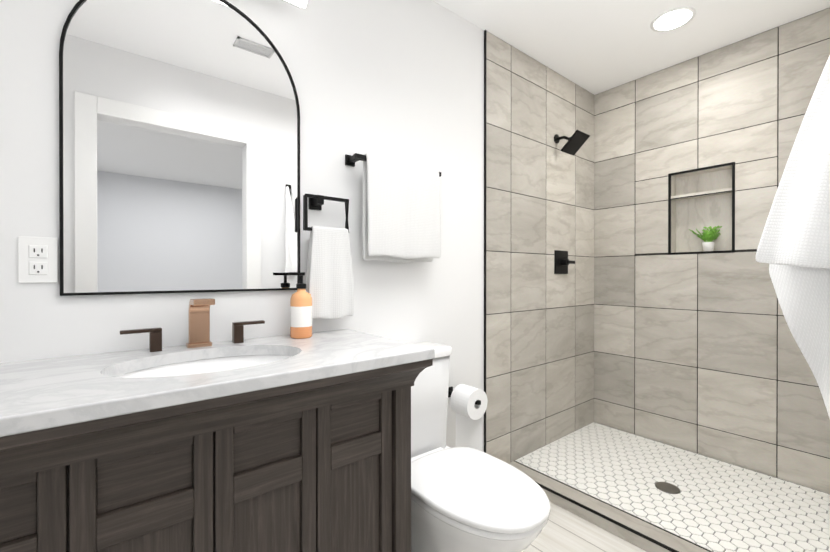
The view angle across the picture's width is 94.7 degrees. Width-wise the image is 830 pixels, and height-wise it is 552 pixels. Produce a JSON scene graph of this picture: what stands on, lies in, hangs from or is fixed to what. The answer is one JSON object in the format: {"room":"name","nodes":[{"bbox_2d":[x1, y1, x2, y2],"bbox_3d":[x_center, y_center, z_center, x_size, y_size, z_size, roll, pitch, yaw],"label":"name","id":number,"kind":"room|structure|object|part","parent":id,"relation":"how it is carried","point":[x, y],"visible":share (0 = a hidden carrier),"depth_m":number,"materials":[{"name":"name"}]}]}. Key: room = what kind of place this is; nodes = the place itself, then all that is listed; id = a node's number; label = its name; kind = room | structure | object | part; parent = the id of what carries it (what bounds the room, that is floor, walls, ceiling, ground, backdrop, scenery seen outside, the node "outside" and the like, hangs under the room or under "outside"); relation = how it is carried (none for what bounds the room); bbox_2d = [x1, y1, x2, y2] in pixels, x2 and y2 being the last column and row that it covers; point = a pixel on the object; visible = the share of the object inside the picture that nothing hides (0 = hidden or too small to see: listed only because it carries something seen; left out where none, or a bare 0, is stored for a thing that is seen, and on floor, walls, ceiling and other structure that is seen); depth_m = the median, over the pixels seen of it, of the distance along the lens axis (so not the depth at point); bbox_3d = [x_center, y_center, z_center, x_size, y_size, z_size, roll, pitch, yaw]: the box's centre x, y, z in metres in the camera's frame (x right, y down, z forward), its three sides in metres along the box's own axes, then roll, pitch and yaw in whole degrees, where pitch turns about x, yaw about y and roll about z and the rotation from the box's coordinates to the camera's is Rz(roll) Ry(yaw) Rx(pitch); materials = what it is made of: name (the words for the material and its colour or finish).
{"room":"bathroom","nodes":[
{"label":"bathroom","id":0,"kind":"room"},
{"bbox_2d":[0,0,483,451],"bbox_3d":[0.037,-0.071,1.836,3.570,2.440,0.120,0,0,-38],"label":"wall","id":1,"kind":"structure","parent":0,"point":[401,80],"depth_m":1.49,"materials":[{"name":"white paint"}]},
{"bbox_2d":[18,236,57,282],"bbox_3d":[-0.953,-0.041,0.968,0.072,0.116,0.009,0,0,-38],"label":"electrical outlet","id":2,"kind":"object","parent":1,"relation":"attached to","point":[37,259],"visible":1,"depth_m":0.96,"materials":[{"name":"white plastic"}]},
{"bbox_2d":[59,0,299,295],"bbox_3d":[-0.669,-0.422,1.188,0.640,0.945,0.011,0,0,-38],"label":"mirror","id":3,"kind":"object","parent":1,"relation":"attached to","point":[179,146],"visible":0.96,"depth_m":1.15,"materials":[{"name":"black mirror"}]},
{"bbox_2d":[282,0,306,7],"bbox_3d":[-0.642,-0.939,1.153,0.624,0.060,0.099,0,0,-38],"label":"light","id":4,"kind":"object","parent":1,"relation":"attached to","point":[299,3],"visible":1,"depth_m":1.30,"materials":[{"name":"white"}]},
{"bbox_2d":[303,194,353,318],"bbox_3d":[-0.325,-0.068,1.423,0.190,0.454,0.076,0,0,-38],"label":"towel ring","id":5,"kind":"object","parent":1,"relation":"attached to","point":[329,283],"visible":1,"depth_m":1.40,"materials":[{"name":"white fabric"}]},
{"bbox_2d":[345,153,440,262],"bbox_3d":[-0.069,-0.268,1.607,0.446,0.422,0.105,0,0,-38],"label":"towel bar","id":6,"kind":"object","parent":1,"relation":"attached to","point":[401,214],"visible":1,"depth_m":1.56,"materials":[{"name":"white fabric"}]},
{"bbox_2d":[448,384,487,450],"bbox_3d":[0.224,0.665,1.779,0.134,0.317,0.204,0,0,-38],"label":"toilet paper","id":7,"kind":"object","parent":1,"relation":"attached to","point":[468,404],"visible":0.88,"depth_m":1.74,"materials":[{"name":"white paper"}]},
{"bbox_2d":[486,31,593,463],"bbox_3d":[0.825,-0.073,2.379,1.160,2.440,0.010,0,0,-38],"label":"wall tile","id":8,"kind":"structure","parent":1,"relation":"attached to","point":[539,312],"depth_m":2.29,"materials":[{"name":"tile"}]},
{"bbox_2d":[484,30,485,452],"bbox_3d":[0.369,-0.072,2.016,0.007,2.440,0.011,0,0,-38],"label":"trim","id":9,"kind":"structure","parent":8,"relation":"attached to","point":[485,233],"depth_m":2.01,"materials":[{"name":"black metal"}]},
{"bbox_2d":[554,250,574,273],"bbox_3d":[0.956,-0.088,2.439,0.150,0.150,0.058,0,0,-38],"label":"valve","id":10,"kind":"object","parent":8,"relation":"attached to","point":[562,261],"visible":1,"depth_m":2.44,"materials":[{"name":"black metal"}]},
{"bbox_2d":[554,130,589,155],"bbox_3d":[0.952,-0.826,2.353,0.144,0.139,0.184,0,0,-38],"label":"shower head","id":11,"kind":"object","parent":8,"relation":"attached to","point":[577,139],"visible":1,"depth_m":2.32},
{"bbox_3d":[0.929,-0.861,2.382,0.056,0.070,0.110,0,0,-38],"label":"arm","id":12,"kind":"part","parent":11,"relation":"part of"},
{"bbox_2d":[521,502,645,551],"bbox_3d":[0.056,1.172,0.795,2.300,0.120,1.540,0,0,-38],"label":"floor","id":13,"kind":"structure","parent":0,"point":[563,530],"depth_m":1.62,"materials":[{"name":"beige wood"}]},
{"bbox_2d":[0,298,434,551],"bbox_3d":[-0.547,0.589,0.965,1.138,1.046,0.518,0,0,-38],"label":"bathroom vanity","id":14,"kind":"object","parent":13,"relation":"on","point":[199,441],"visible":1,"depth_m":0.84,"materials":[{"name":"brown wood"}]},
{"bbox_3d":[-0.549,0.281,0.965,1.124,0.080,0.514,0,0,-38],"label":"crown","id":15,"kind":"part","parent":14,"relation":"part of","materials":[{"name":"brown wood"}]},
{"bbox_2d":[0,329,434,436],"bbox_3d":[-0.547,0.227,0.963,1.138,0.030,0.518,0,0,-38],"label":"countertop","id":16,"kind":"structure","parent":14,"relation":"on","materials":[{"name":"stone"}]},
{"bbox_2d":[120,298,264,351],"bbox_3d":[-0.624,0.138,1.117,0.376,0.146,0.102,0,0,-38],"label":"faucet","id":17,"kind":"object","parent":16,"relation":"on","point":[199,309],"depth_m":1.13,"materials":[{"name":"brown metal"}]},
{"bbox_2d":[117,355,291,377],"bbox_3d":[-0.517,0.301,0.983,0.510,0.115,0.370,0,0,-38],"label":"sink","id":18,"kind":"object","parent":16,"relation":"in","point":[199,364],"depth_m":1.10,"materials":[{"name":"white ceramic"}]},
{"bbox_2d":[288,272,311,338],"bbox_3d":[-0.393,0.099,1.310,0.080,0.222,0.073,0,0,-38],"label":"soap bottle","id":19,"kind":"object","parent":16,"relation":"on","point":[301,313],"visible":1,"depth_m":1.28,"materials":[{"name":"orange plastic"}]},
{"bbox_2d":[411,342,550,551],"bbox_3d":[0.135,0.705,1.369,0.386,0.810,0.719,0,0,-38],"label":"toilet","id":20,"kind":"object","parent":13,"relation":"on","point":[465,499],"visible":0.69,"depth_m":1.25,"materials":[{"name":"white ceramic"}]},
{"bbox_3d":[-0.031,0.534,1.578,0.364,0.400,0.170,0,0,-38],"label":"tank","id":21,"kind":"part","parent":20,"relation":"part of","materials":[{"name":"white ceramic"}]},
{"bbox_3d":[-0.031,0.317,1.578,0.378,0.034,0.184,0,0,-38],"label":"tank lid","id":22,"kind":"part","parent":20,"relation":"part of","materials":[{"name":"white ceramic"}]},
{"bbox_3d":[0.203,0.724,1.283,0.380,0.022,0.487,0,0,-38],"label":"seat","id":23,"kind":"part","parent":20,"relation":"part of","materials":[{"name":"white ceramic"}]},
{"bbox_3d":[0.202,0.698,1.285,0.386,0.030,0.503,0,0,-38],"label":"lid","id":24,"kind":"part","parent":20,"relation":"part of","materials":[{"name":"white ceramic"}]},
{"bbox_2d":[509,461,708,551],"bbox_3d":[0.958,1.139,1.588,0.100,0.180,1.420,0,0,-38],"label":"curb","id":25,"kind":"object","parent":13,"relation":"on","point":[652,532],"visible":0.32,"depth_m":1.68,"materials":[{"name":"stone"}]},
{"bbox_2d":[536,482,678,551],"bbox_3d":[0.923,1.054,1.554,0.006,0.012,1.410,0,0,-38],"label":"trim","id":26,"kind":"structure","parent":25,"relation":"attached to","point":[613,521],"depth_m":1.65,"materials":[{"name":"black metal"}]},
{"bbox_2d":[515,461,711,551],"bbox_3d":[1.000,1.051,1.615,0.006,0.006,1.410,0,0,-38],"label":"trim","id":27,"kind":"structure","parent":25,"relation":"attached to","point":[619,509],"depth_m":1.71,"materials":[{"name":"black metal"}]},
{"bbox_2d":[433,0,829,94],"bbox_3d":[0.516,-1.319,1.229,3.570,0.060,1.660,0,0,-38],"label":"ceiling","id":28,"kind":"structure","parent":0,"point":[594,47],"depth_m":2.00,"materials":[{"name":"white paint"}]},
{"bbox_2d":[650,6,695,31],"bbox_3d":[1.297,-1.289,1.926,0.190,0.006,0.190,0,0,-38],"label":"recessed light","id":29,"kind":"object","parent":28,"relation":"in","point":[672,19],"visible":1,"depth_m":1.92,"materials":[{"name":"white"}]},
{"bbox_2d":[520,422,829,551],"bbox_3d":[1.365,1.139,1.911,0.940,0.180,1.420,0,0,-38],"label":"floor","id":30,"kind":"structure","parent":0,"point":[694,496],"depth_m":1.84,"materials":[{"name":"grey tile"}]},
{"bbox_2d":[515,422,829,551],"bbox_3d":[1.355,1.047,1.903,0.904,0.003,1.396,0,0,-38],"label":"shower floor","id":31,"kind":"structure","parent":30,"relation":"on","point":[652,517],"depth_m":1.85,"materials":[{"name":"white tile"}]},
{"bbox_2d":[655,482,679,493],"bbox_3d":[1.245,1.043,1.886,0.104,0.004,0.104,0,0,-38],"label":"drain","id":32,"kind":"object","parent":31,"relation":"on","point":[669,488],"visible":1,"depth_m":1.88,"materials":[{"name":"silver metal"}]},
{"bbox_3d":[2.104,-0.072,1.910,0.240,2.440,0.745,0,0,-38],"label":"wall","id":33,"kind":"structure","parent":0,"visible":0},
{"bbox_2d":[668,162,734,254],"bbox_3d":[1.674,-0.382,2.248,0.012,0.502,0.324,0,0,-38],"label":"trim","id":34,"kind":"structure","parent":33,"relation":"attached to","point":[733,206],"depth_m":2.23,"materials":[{"name":"black metal"}]},
{"bbox_2d":[594,8,829,493],"bbox_3d":[1.722,-0.072,2.191,0.010,2.440,1.420,0,0,-38],"label":"wall tile","id":35,"kind":"structure","parent":33,"relation":"attached to","point":[701,354],"depth_m":2.21,"materials":[{"name":"tile"}]},
{"bbox_3d":[1.519,-0.069,1.047,2.230,2.440,0.120,0,0,-38],"label":"wall","id":36,"kind":"structure","parent":0,"visible":0},
{"bbox_2d":[755,55,829,418],"bbox_3d":[0.758,-0.188,0.670,0.100,0.939,0.236,0,0,-38],"label":"bath towel","id":37,"kind":"object","parent":36,"relation":"hanging from","point":[793,249],"visible":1,"depth_m":0.71,"materials":[{"name":"white fabric"}]},
{"bbox_3d":[1.810,-0.382,2.356,0.145,0.498,0.320,0,0,-38],"label":"wall","id":38,"kind":"structure","parent":0,"visible":0},
{"bbox_2d":[671,165,731,252],"bbox_3d":[1.713,-0.382,2.278,0.103,0.498,0.320,0,0,-38],"label":"niche","id":39,"kind":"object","parent":38,"relation":"attached to","point":[695,214],"depth_m":2.32,"materials":[{"name":"tile"}]},
{"bbox_2d":[690,226,721,250],"bbox_3d":[1.717,-0.220,2.261,0.091,0.154,0.162,0,0,-38],"label":"plant","id":40,"kind":"object","parent":39,"relation":"in","point":[711,235],"visible":0.98,"depth_m":2.24,"materials":[{"name":"green plant"}]},
{"bbox_3d":[1.728,-0.171,2.252,0.060,0.055,0.060,0,0,-38],"label":"pot","id":41,"kind":"part","parent":40,"relation":"part of","materials":[{"name":"white ceramic"}]}
]}

